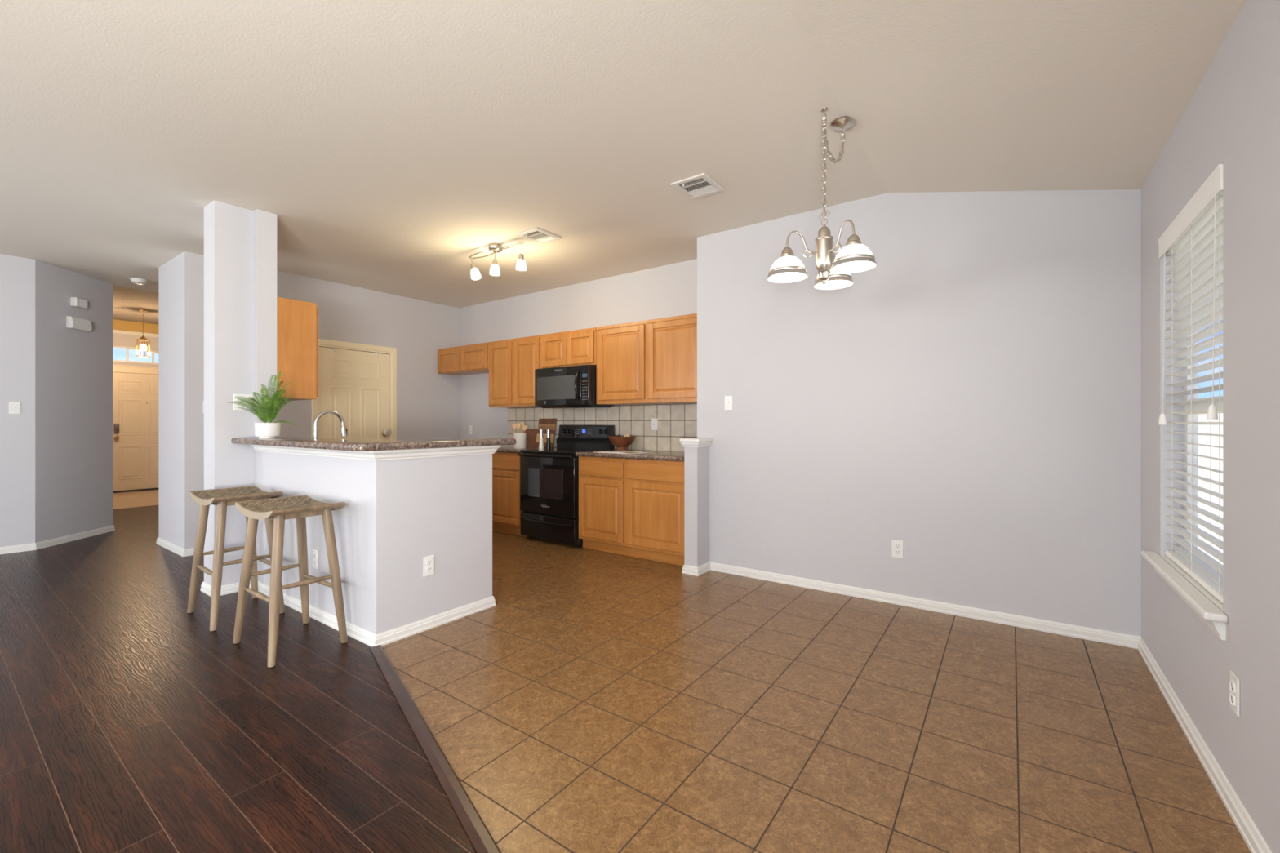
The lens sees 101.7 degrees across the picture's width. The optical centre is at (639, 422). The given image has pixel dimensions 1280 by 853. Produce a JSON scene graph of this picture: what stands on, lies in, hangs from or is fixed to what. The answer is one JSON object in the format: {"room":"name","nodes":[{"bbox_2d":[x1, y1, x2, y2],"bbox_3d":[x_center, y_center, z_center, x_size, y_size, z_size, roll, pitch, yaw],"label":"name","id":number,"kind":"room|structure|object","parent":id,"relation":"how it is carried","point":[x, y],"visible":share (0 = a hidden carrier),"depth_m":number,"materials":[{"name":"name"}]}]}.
{"room":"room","nodes":[
{"label":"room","id":0,"kind":"room"},
{"bbox_2d":[0,253,35,546],"bbox_3d":[-7.840,-0.167,2.007,0.120,2.733,7.210,0,0,35],"label":"wall","id":1,"kind":"structure","parent":0,"point":[17,274],"depth_m":4.82,"materials":[{"name":"grey paint"}]},
{"bbox_2d":[8,401,20,413],"bbox_3d":[-5.764,-0.135,4.802,0.017,0.115,0.070,0,0,35],"label":"light switch","id":2,"kind":"object","parent":1,"relation":"attached to","point":[14,406],"visible":1,"depth_m":4.80,"materials":[{"name":"white plastic"}]},
{"bbox_2d":[0,524,115,554],"bbox_3d":[-7.668,1.168,3.610,3.836,0.064,9.174,0,0,3],"label":"baseboard","id":3,"kind":"structure","parent":1,"relation":"attached to","point":[34,546],"depth_m":5.09,"materials":[{"name":"white wood"}]},
{"bbox_2d":[35,259,112,542],"bbox_3d":[-5.828,-0.167,5.328,0.121,2.733,0.870,0,0,-9],"label":"wall","id":4,"kind":"structure","parent":0,"point":[73,367],"depth_m":5.28,"materials":[{"name":"grey paint"}]},
{"bbox_2d":[70,297,87,308],"bbox_3d":[-5.733,-1.221,5.323,0.063,0.092,0.132,0,0,-9],"label":"door chime","id":5,"kind":"object","parent":4,"relation":"attached to","point":[77,302],"visible":1,"depth_m":5.28,"materials":[{"name":"white plastic"}]},
{"bbox_2d":[66,315,92,331],"bbox_3d":[-5.735,-1.008,5.327,0.061,0.115,0.226,0,0,-9],"label":"box","id":6,"kind":"object","parent":4,"relation":"attached to","point":[73,322],"visible":1,"depth_m":5.29,"materials":[{"name":"white plastic"}]},
{"bbox_2d":[112,285,158,324],"bbox_3d":[-6.989,-1.800,8.415,4.750,0.100,3.215,0,0,35],"label":"ceiling","id":7,"kind":"structure","parent":0,"point":[126,302],"depth_m":7.75,"materials":[{"name":"beige paint"}]},
{"bbox_2d":[135,309,151,357],"bbox_3d":[-7.731,-1.387,8.105,0.174,0.726,0.174,0,0,35],"label":"pendant lantern","id":8,"kind":"object","parent":7,"relation":"hanging from","point":[143,338],"visible":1,"depth_m":8.09,"materials":[{"name":"gold metal"}]},
{"bbox_2d":[112,319,158,367],"bbox_3d":[-8.506,-0.300,9.569,0.120,3.000,3.095,0,0,35],"label":"wall","id":9,"kind":"structure","parent":0,"point":[120,340],"depth_m":9.05,"materials":[{"name":"beige paint"}]},
{"bbox_2d":[112,364,158,493],"bbox_3d":[-8.710,0.109,9.177,0.122,2.182,1.090,0,0,35],"label":"door","id":10,"kind":"structure","parent":9,"relation":"in","point":[135,388],"depth_m":9.07,"materials":[{"name":"beige paint"}]},
{"bbox_2d":[112,345,158,364],"bbox_3d":[-8.908,-1.173,8.926,0.071,0.277,1.594,0,0,35],"label":"window","id":11,"kind":"structure","parent":9,"relation":"in","point":[127,348],"depth_m":9.02,"materials":[{"name":"white wood"}]},
{"bbox_2d":[112,328,158,337],"bbox_3d":[-8.444,-1.545,9.525,0.030,0.066,3.095,0,0,35],"label":"trim","id":12,"kind":"structure","parent":9,"relation":"attached to","point":[115,331],"depth_m":9.04,"materials":[{"name":"white wood"}]},
{"bbox_2d":[158,254,180,546],"bbox_3d":[-3.608,-0.275,6.155,0.720,2.950,2.972,0,0,35],"label":"wall","id":13,"kind":"structure","parent":0,"point":[169,273],"depth_m":4.93,"materials":[{"name":"grey paint"}]},
{"bbox_2d":[155,537,204,556],"bbox_3d":[-3.913,1.168,5.623,0.872,0.064,1.783,0,0,35],"label":"baseboard","id":14,"kind":"structure","parent":13,"relation":"attached to","point":[173,548],"depth_m":4.79,"materials":[{"name":"white"}]},
{"bbox_2d":[204,200,253,586],"bbox_3d":[-2.958,-0.167,3.747,0.220,2.733,0.229,0,0,35],"label":"column","id":15,"kind":"structure","parent":0,"point":[228,229],"depth_m":3.67,"materials":[{"name":"grey paint"}]},
{"bbox_2d":[233,394,253,410],"bbox_3d":[-2.832,-0.144,3.719,0.017,0.115,0.116,0,0,35],"label":"light switch","id":16,"kind":"object","parent":15,"relation":"attached to","point":[235,406],"visible":0.64,"depth_m":3.71,"materials":[{"name":"white plastic"}]},
{"bbox_2d":[0,489,476,852],"bbox_3d":[-5.443,1.250,2.580,13.221,0.100,10.925,0,0,35],"label":"floor","id":17,"kind":"structure","parent":0,"point":[128,724],"depth_m":2.07,"materials":[{"name":"brown wood"}]},
{"bbox_2d":[186,485,284,631],"bbox_3d":[-2.544,0.816,3.280,0.502,0.766,0.376,0,0,37],"label":"bar stool","id":18,"kind":"object","parent":17,"relation":"on","point":[222,498],"visible":0.84,"depth_m":3.25,"materials":[{"name":"brown wood"}]},
{"bbox_2d":[232,494,347,667],"bbox_3d":[-1.903,0.816,2.835,0.502,0.766,0.376,0,0,35],"label":"bar stool","id":19,"kind":"object","parent":17,"relation":"on","point":[280,509],"visible":1,"depth_m":2.81,"materials":[{"name":"brown wood"}]},
{"bbox_2d":[369,644,501,852],"bbox_3d":[-0.332,1.194,1.329,0.052,0.011,3.601,0,0,-37],"label":"trim","id":20,"kind":"structure","parent":17,"relation":"on","point":[478,834],"depth_m":1.80,"materials":[{"name":"brown wood"}]},
{"bbox_2d":[180,251,459,549],"bbox_3d":[-3.301,-0.167,5.862,0.120,2.733,2.852,0,0,35],"label":"wall","id":21,"kind":"structure","parent":0,"point":[428,401],"depth_m":5.81,"materials":[{"name":"grey paint"}]},
{"bbox_2d":[202,400,204,413],"bbox_3d":[-3.978,-0.140,4.793,0.017,0.115,0.070,0,0,35],"label":"light switch","id":22,"kind":"object","parent":21,"relation":"attached to","point":[202,401],"visible":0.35,"depth_m":4.77,"materials":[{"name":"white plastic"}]},
{"bbox_2d":[311,338,396,440],"bbox_3d":[-3.224,0.153,5.903,0.198,2.093,0.933,0,0,35],"label":"door","id":23,"kind":"structure","parent":21,"relation":"in","point":[357,382],"depth_m":5.90,"materials":[{"name":"beige paint"}]},
{"bbox_2d":[253,208,492,634],"bbox_3d":[-2.282,-0.167,3.876,2.685,2.733,0.765,0,0,35],"label":"wall","id":24,"kind":"structure","parent":0,"point":[396,514],"depth_m":3.11,"materials":[{"name":"grey paint"}]},
{"bbox_2d":[276,297,318,401],"bbox_3d":[-2.988,-0.554,4.242,0.970,0.748,0.290,0,0,35],"label":"upper cabinet","id":25,"kind":"object","parent":24,"relation":"attached to","point":[297,321],"visible":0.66,"depth_m":3.96,"materials":[{"name":"brown wood"}]},
{"bbox_2d":[312,549,318,568],"bbox_3d":[-1.996,0.840,3.196,0.070,0.115,0.009,0,0,35],"label":"wall outlet","id":26,"kind":"object","parent":24,"relation":"attached to","point":[315,553],"visible":1,"depth_m":3.19,"materials":[{"name":"white plastic"}]},
{"bbox_2d":[200,581,495,647],"bbox_3d":[-2.043,1.168,3.557,2.079,0.064,0.809,0,0,28],"label":"baseboard","id":27,"kind":"structure","parent":24,"relation":"attached to","point":[357,633],"depth_m":3.10,"materials":[{"name":"white wood"}]},
{"bbox_2d":[231,436,515,451],"bbox_3d":[-1.848,0.129,3.585,1.772,0.040,1.061,0,0,35],"label":"countertop","id":28,"kind":"structure","parent":24,"relation":"on","point":[299,442],"depth_m":3.03,"materials":[{"name":"stone"}]},
{"bbox_2d":[228,372,300,438],"bbox_3d":[-2.614,-0.123,3.602,0.394,0.464,0.341,0,0,35],"label":"potted fern","id":29,"kind":"object","parent":28,"relation":"on","point":[262,430],"visible":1,"depth_m":3.57,"materials":[{"name":"green plant"}]},
{"bbox_2d":[254,422,280,438],"bbox_3d":[-2.573,0.056,3.601,0.150,0.106,0.150,0,0,35],"label":"pot","id":30,"kind":"object","parent":29,"relation":"attached to","point":[262,430],"depth_m":3.54,"materials":[{"name":"white ceramic"}]},
{"bbox_2d":[251,444,500,460],"bbox_3d":[-1.844,0.177,3.564,1.681,0.054,0.837,0,0,35],"label":"trim","id":31,"kind":"structure","parent":24,"relation":"attached to","point":[467,451],"depth_m":3.06,"materials":[{"name":"white wood"}]},
{"bbox_2d":[423,555,434,577],"bbox_3d":[-1.228,0.836,3.033,0.009,0.115,0.070,0,0,35],"label":"wall outlet","id":32,"kind":"object","parent":24,"relation":"attached to","point":[428,562],"visible":1,"depth_m":3.03,"materials":[{"name":"white plastic"}]},
{"bbox_2d":[426,560,432,565],"bbox_3d":[-1.226,0.816,3.032,0.005,0.028,0.033,0,0,35],"label":"receptacle","id":33,"kind":"object","parent":32,"relation":"attached to","point":[429,562],"depth_m":3.03,"materials":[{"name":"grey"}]},
{"bbox_2d":[426,566,432,572],"bbox_3d":[-1.226,0.856,3.032,0.005,0.028,0.033,0,0,35],"label":"receptacle","id":34,"kind":"object","parent":32,"relation":"attached to","point":[429,569],"depth_m":3.03,"materials":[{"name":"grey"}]},
{"bbox_2d":[459,258,697,452],"bbox_3d":[-0.846,-0.167,5.938,4.030,2.733,0.120,0,0,35],"label":"wall","id":35,"kind":"structure","parent":0,"point":[668,291],"depth_m":5.90,"materials":[{"name":"grey paint"}]},
{"bbox_2d":[437,342,488,375],"bbox_3d":[-2.109,-0.786,6.555,1.005,0.317,0.338,0,0,35],"label":"upper cabinet","id":36,"kind":"object","parent":35,"relation":"attached to","point":[471,359],"visible":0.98,"depth_m":6.41,"materials":[{"name":"brown wood"}]},
{"bbox_2d":[468,425,471,434],"bbox_3d":[-2.232,0.100,6.845,0.070,0.115,0.009,0,0,35],"label":"wall outlet","id":37,"kind":"object","parent":35,"relation":"attached to","point":[469,426],"visible":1,"depth_m":6.84,"materials":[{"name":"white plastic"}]},
{"bbox_2d":[488,334,541,408],"bbox_3d":[-1.339,-0.562,6.006,0.879,0.765,0.338,0,0,35],"label":"upper cabinet","id":38,"kind":"object","parent":35,"relation":"attached to","point":[513,362],"visible":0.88,"depth_m":5.89,"materials":[{"name":"brown wood"}]},
{"bbox_2d":[541,327,596,368],"bbox_3d":[-0.664,-0.760,5.526,0.769,0.370,0.338,0,0,35],"label":"upper cabinet","id":39,"kind":"object","parent":35,"relation":"attached to","point":[577,347],"visible":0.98,"depth_m":5.36,"materials":[{"name":"brown wood"}]},
{"bbox_2d":[534,364,614,408],"bbox_3d":[-0.708,-0.361,5.464,0.762,0.418,0.474,0,0,35],"label":"microwave","id":40,"kind":"object","parent":39,"relation":"attached to","point":[571,386],"visible":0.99,"depth_m":5.28,"materials":[{"name":"black plastic"}]},
{"bbox_2d":[507,403,697,451],"bbox_3d":[-0.436,0.050,5.567,2.928,0.458,0.008,0,0,35],"label":"backsplash","id":41,"kind":"structure","parent":35,"relation":"attached to","point":[675,422],"depth_m":5.30,"materials":[{"name":"beige tile"}]},
{"bbox_2d":[651,418,657,430],"bbox_3d":[0.141,0.018,5.144,0.070,0.115,0.009,0,0,35],"label":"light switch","id":42,"kind":"object","parent":41,"relation":"attached to","point":[654,421],"visible":1,"depth_m":5.14,"materials":[{"name":"white plastic"}]},
{"bbox_2d":[595,313,697,404],"bbox_3d":[0.156,-0.562,4.941,1.236,0.765,0.338,0,0,35],"label":"upper cabinet","id":43,"kind":"object","parent":35,"relation":"attached to","point":[654,361],"visible":0.87,"depth_m":4.79,"materials":[{"name":"brown wood"}]},
{"bbox_2d":[0,0,1246,308],"bbox_3d":[-3.675,-1.480,1.320,8.881,0.546,10.925,0,0,35],"label":"ceiling","id":44,"kind":"structure","parent":0,"point":[388,143],"depth_m":2.54,"materials":[{"name":"beige paint"}]},
{"bbox_2d":[129,277,147,284],"bbox_3d":[-5.376,-1.508,5.586,0.140,0.050,0.140,0,0,35],"label":"smoke detector","id":45,"kind":"object","parent":44,"relation":"attached to","point":[136,281],"visible":1,"depth_m":5.55,"materials":[{"name":"white plastic"}]},
{"bbox_2d":[468,241,526,279],"bbox_3d":[-1.250,-1.406,4.520,0.692,0.254,0.131,0,0,30],"label":"track light","id":46,"kind":"object","parent":44,"relation":"attached to","point":[495,248],"visible":1,"depth_m":4.49,"materials":[{"name":"white glass"}]},
{"bbox_2d":[516,227,561,244],"bbox_3d":[-0.825,-1.521,4.271,0.235,0.024,0.275,0,0,35],"label":"ceiling vent","id":47,"kind":"object","parent":44,"relation":"in","point":[538,235],"visible":1,"depth_m":4.26,"materials":[{"name":"white metal"}]},
{"bbox_2d":[671,173,724,199],"bbox_3d":[0.374,-1.521,3.378,0.245,0.024,0.275,0,0,35],"label":"ceiling vent","id":48,"kind":"object","parent":44,"relation":"in","point":[700,185],"visible":1,"depth_m":3.37,"materials":[{"name":"white metal"}]},
{"bbox_2d":[766,106,876,289],"bbox_3d":[0.928,-1.104,2.583,0.504,0.857,0.467,0,0,35],"label":"chandelier","id":49,"kind":"object","parent":44,"relation":"hanging from","point":[833,271],"visible":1,"depth_m":2.53,"materials":[{"name":"white glass"}]},
{"bbox_2d":[684,446,709,567],"bbox_3d":[0.461,0.677,4.200,0.117,1.045,0.204,0,0,35],"label":"wall","id":50,"kind":"structure","parent":0,"point":[696,460],"depth_m":4.13,"materials":[{"name":"grey paint"}]},
{"bbox_2d":[681,562,710,576],"bbox_3d":[0.452,1.168,4.187,0.149,0.064,0.204,0,0,35],"label":"baseboard","id":51,"kind":"structure","parent":50,"relation":"attached to","point":[693,571],"depth_m":4.12,"materials":[{"name":"white wood"}]},
{"bbox_2d":[680,437,712,447],"bbox_3d":[0.452,0.162,4.189,0.175,0.067,0.232,0,0,35],"label":"trim","id":52,"kind":"structure","parent":50,"relation":"on","point":[693,442],"depth_m":4.11,"materials":[{"name":"white"}]},
{"bbox_2d":[382,530,1250,852],"bbox_3d":[-0.579,1.250,3.340,6.181,0.100,4.041,0,0,35],"label":"floor tile","id":53,"kind":"structure","parent":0,"point":[604,702],"depth_m":2.09,"materials":[{"name":"brown tile"}]},
{"bbox_2d":[492,452,527,537],"bbox_3d":[-1.307,0.760,5.813,0.625,0.878,0.616,0,0,35],"label":"base cabinet","id":54,"kind":"object","parent":53,"relation":"on","point":[506,513],"visible":0.48,"depth_m":5.53,"materials":[{"name":"brown wood"}]},
{"bbox_2d":[495,446,556,453],"bbox_3d":[-1.319,0.300,5.807,0.643,0.040,0.624,0,0,35],"label":"countertop","id":55,"kind":"structure","parent":54,"relation":"on","point":[502,449],"depth_m":5.55,"materials":[{"name":"stone"}]},
{"bbox_2d":[513,433,526,448],"bbox_3d":[-1.292,0.198,5.605,0.138,0.163,0.138,0,0,35],"label":"utensil crock","id":56,"kind":"object","parent":55,"relation":"on","point":[521,438],"visible":0.91,"depth_m":5.55,"materials":[{"name":"white ceramic"}]},
{"bbox_2d":[511,423,516,433],"bbox_3d":[-1.351,0.137,5.612,0.051,0.243,0.012,0,0,4],"label":"wooden utensil","id":57,"kind":"object","parent":56,"relation":"in","point":[513,425],"visible":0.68,"depth_m":5.61,"materials":[{"name":"brown wood"}]},
{"bbox_2d":[515,423,520,433],"bbox_3d":[-1.304,0.134,5.585,0.052,0.248,0.015,0,0,0],"label":"wooden utensil","id":58,"kind":"object","parent":56,"relation":"in","point":[517,425],"visible":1,"depth_m":5.58,"materials":[{"name":"brown wood"}]},
{"bbox_2d":[520,422,524,433],"bbox_3d":[-1.280,0.129,5.645,0.048,0.258,0.019,0,0,0],"label":"wooden utensil","id":59,"kind":"object","parent":56,"relation":"in","point":[521,423],"visible":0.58,"depth_m":5.65,"materials":[{"name":"brown wood"}]},
{"bbox_2d":[522,425,527,433],"bbox_3d":[-1.242,0.147,5.601,0.065,0.223,0.012,0,0,0],"label":"wooden utensil","id":60,"kind":"object","parent":56,"relation":"in","point":[524,427],"visible":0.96,"depth_m":5.60,"materials":[{"name":"brown wood"}]},
{"bbox_2d":[523,429,537,446],"bbox_3d":[-1.290,0.182,6.126,0.240,0.201,0.051,0,0,35],"label":"cutting board","id":61,"kind":"object","parent":55,"relation":"on","point":[531,434],"visible":0.58,"depth_m":6.10,"materials":[{"name":"red wood"}]},
{"bbox_2d":[538,428,543,448],"bbox_3d":[-1.050,0.173,5.543,0.054,0.217,0.054,0,0,35],"label":"grinder","id":62,"kind":"object","parent":55,"relation":"on","point":[541,442],"visible":0.99,"depth_m":5.52,"materials":[{"name":"white ceramic"}]},
{"bbox_2d":[535,418,556,447],"bbox_3d":[-1.078,0.119,5.967,0.270,0.327,0.077,0,0,35],"label":"cutting board","id":63,"kind":"object","parent":55,"relation":"on","point":[544,424],"visible":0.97,"depth_m":5.96,"materials":[{"name":"brown wood"}]},
{"bbox_2d":[546,428,551,448],"bbox_3d":[-0.989,0.173,5.622,0.054,0.217,0.054,0,0,35],"label":"grinder","id":64,"kind":"object","parent":55,"relation":"on","point":[548,440],"visible":1,"depth_m":5.61,"materials":[{"name":"black plastic"}]},
{"bbox_2d":[517,425,614,547],"bbox_3d":[-0.762,0.614,5.363,0.761,1.172,0.658,0,0,35],"label":"range","id":65,"kind":"object","parent":53,"relation":"on","point":[548,477],"visible":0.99,"depth_m":5.16,"materials":[{"name":"black metal"}]},
{"bbox_2d":[520,448,603,454],"bbox_3d":[-0.769,0.293,5.353,0.761,0.022,0.534,0,0,35],"label":"cooktop","id":66,"kind":"object","parent":65,"relation":"in","point":[552,451],"depth_m":5.29,"materials":[{"name":"black glass"}]},
{"bbox_2d":[578,456,684,565],"bbox_3d":[0.081,0.760,4.824,1.223,0.878,0.616,0,0,35],"label":"base cabinet","id":67,"kind":"object","parent":53,"relation":"on","point":[634,508],"visible":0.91,"depth_m":4.56,"materials":[{"name":"brown wood"}]},
{"bbox_2d":[575,449,684,462],"bbox_3d":[0.072,0.254,4.816,1.228,0.132,0.624,0,0,35],"label":"countertop","id":68,"kind":"structure","parent":67,"relation":"on","point":[654,455],"depth_m":4.60,"materials":[{"name":"stone"}]},
{"bbox_2d":[608,435,635,450],"bbox_3d":[-0.179,0.208,5.143,0.276,0.143,0.276,0,0,35],"label":"footed bowl","id":69,"kind":"object","parent":68,"relation":"on","point":[621,443],"visible":0.9,"depth_m":5.06,"materials":[{"name":"red wood"}]},
{"bbox_2d":[595,450,650,454],"bbox_3d":[-0.168,0.273,4.804,0.470,0.012,0.270,0,0,39],"label":"open magazine","id":70,"kind":"object","parent":68,"relation":"on","point":[609,451],"visible":1,"depth_m":4.74,"materials":[{"name":"white paper"}]},
{"bbox_2d":[622,451,638,453],"bbox_3d":[-0.094,0.271,4.698,0.150,0.008,0.130,0,0,39],"label":"picture","id":71,"kind":"object","parent":70,"relation":"on","point":[628,452],"depth_m":4.68,"materials":[{"name":"grey"}]},
{"bbox_3d":[-2.283,0.764,3.927,2.485,0.872,0.593,0,0,35],"label":"base cabinet","id":72,"kind":"object","parent":53,"relation":"on","visible":0},
{"bbox_3d":[-2.284,0.306,3.940,2.507,0.041,0.613,0,0,35],"label":"countertop","id":73,"kind":"structure","parent":72,"relation":"on","visible":0},
{"bbox_2d":[313,409,346,438],"bbox_3d":[-2.221,0.098,3.754,0.121,0.376,0.242,0,0,35],"label":"faucet","id":74,"kind":"object","parent":73,"relation":"on","point":[344,431],"visible":0.7,"depth_m":3.77,"materials":[{"name":"silver metal"}]},
{"bbox_2d":[697,189,1141,636],"bbox_3d":[1.599,-0.167,3.588,2.681,2.733,0.120,0,0,35],"label":"wall","id":75,"kind":"structure","parent":0,"point":[971,401],"depth_m":3.30,"materials":[{"name":"grey paint"}]},
{"bbox_2d":[724,395,732,410],"bbox_3d":[0.702,-0.155,4.143,0.070,0.115,0.017,0,0,35],"label":"light switch","id":76,"kind":"object","parent":75,"relation":"attached to","point":[728,399],"visible":1,"depth_m":4.14,"materials":[{"name":"white plastic"}]},
{"bbox_2d":[891,539,903,558],"bbox_3d":[1.700,0.836,3.437,0.070,0.115,0.009,0,0,35],"label":"wall outlet","id":77,"kind":"object","parent":75,"relation":"attached to","point":[897,546],"visible":1,"depth_m":3.43,"materials":[{"name":"white plastic"}]},
{"bbox_2d":[894,543,900,548],"bbox_3d":[1.698,0.816,3.435,0.033,0.028,0.005,0,0,35],"label":"receptacle","id":78,"kind":"object","parent":77,"relation":"attached to","point":[896,545],"depth_m":3.43,"materials":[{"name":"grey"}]},
{"bbox_2d":[894,550,900,554],"bbox_3d":[1.698,0.856,3.435,0.033,0.028,0.005,0,0,35],"label":"receptacle","id":79,"kind":"object","parent":77,"relation":"attached to","point":[896,552],"depth_m":3.43,"materials":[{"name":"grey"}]},
{"bbox_2d":[709,561,1141,648],"bbox_3d":[1.607,1.168,3.498,2.564,0.064,0.016,0,0,35],"label":"baseboard","id":80,"kind":"structure","parent":75,"relation":"attached to","point":[1052,627],"depth_m":3.27,"materials":[{"name":"white wood"}]},
{"bbox_2d":[1141,0,1279,852],"bbox_3d":[-0.252,-0.018,-1.423,0.120,2.436,10.430,0,0,35],"label":"wall","id":81,"kind":"structure","parent":0,"point":[1232,119],"depth_m":1.60,"materials":[{"name":"grey paint"}]},
{"bbox_2d":[1141,551,1227,640],"bbox_3d":[2.162,0.656,2.049,0.131,0.088,1.004,0,0,35],"label":"window sill","id":82,"kind":"structure","parent":81,"relation":"attached to","point":[1210,614],"depth_m":1.90,"materials":[{"name":"white"}]},
{"bbox_2d":[1184,332,1222,576],"bbox_3d":[2.225,-0.115,1.992,0.034,1.460,0.874,0,0,35],"label":"window","id":83,"kind":"structure","parent":81,"relation":"in","point":[1203,406],"depth_m":2.31,"materials":[{"name":"white"}]},
{"bbox_2d":[1157,164,1222,603],"bbox_3d":[2.165,-0.115,2.035,0.094,1.454,0.869,0,0,35],"label":"window blind","id":84,"kind":"object","parent":83,"relation":"attached to","point":[1194,237],"visible":0.69,"depth_m":2.01,"materials":[{"name":"white plastic"}]},
{"bbox_2d":[1137,637,1271,852],"bbox_3d":[-0.311,1.168,-1.390,0.016,0.064,10.174,0,0,35],"label":"baseboard","id":85,"kind":"structure","parent":81,"relation":"attached to","point":[1249,832],"depth_m":1.77,"materials":[{"name":"white wood"}]},
{"bbox_2d":[1229,671,1239,717],"bbox_3d":[1.819,0.830,1.595,0.009,0.115,0.070,0,0,35],"label":"wall outlet","id":86,"kind":"object","parent":81,"relation":"attached to","point":[1234,682],"visible":1,"depth_m":1.58,"materials":[{"name":"white plastic"}]},
{"bbox_2d":[1229,680,1235,693],"bbox_3d":[1.818,0.810,1.597,0.005,0.028,0.033,0,0,35],"label":"receptacle","id":87,"kind":"object","parent":86,"relation":"attached to","point":[1232,682],"depth_m":1.60,"materials":[{"name":"white plastic"}]},
{"bbox_2d":[1229,693,1235,706],"bbox_3d":[1.818,0.850,1.597,0.005,0.028,0.033,0,0,35],"label":"receptacle","id":88,"kind":"object","parent":86,"relation":"attached to","point":[1232,695],"depth_m":1.60,"materials":[{"name":"white plastic"}]},
{"label":"outside","id":89,"kind":"structure","parent":0,"visible":0},
{"bbox_2d":[1197,496,1222,564],"bbox_3d":[5.803,1.500,8.144,80.000,0.100,100.000,0,0,35],"label":"ground","id":90,"kind":"structure","parent":89,"point":[1215,511],"depth_m":7.40,"materials":[{"name":"beige"}]},
{"bbox_2d":[1197,413,1222,505],"bbox_3d":[10.306,0.600,9.242,0.060,1.699,21.015,0,0,35],"label":"fence","id":91,"kind":"object","parent":90,"relation":"on","point":[1202,428],"visible":0.05,"depth_m":9.63,"materials":[{"name":"grey"}]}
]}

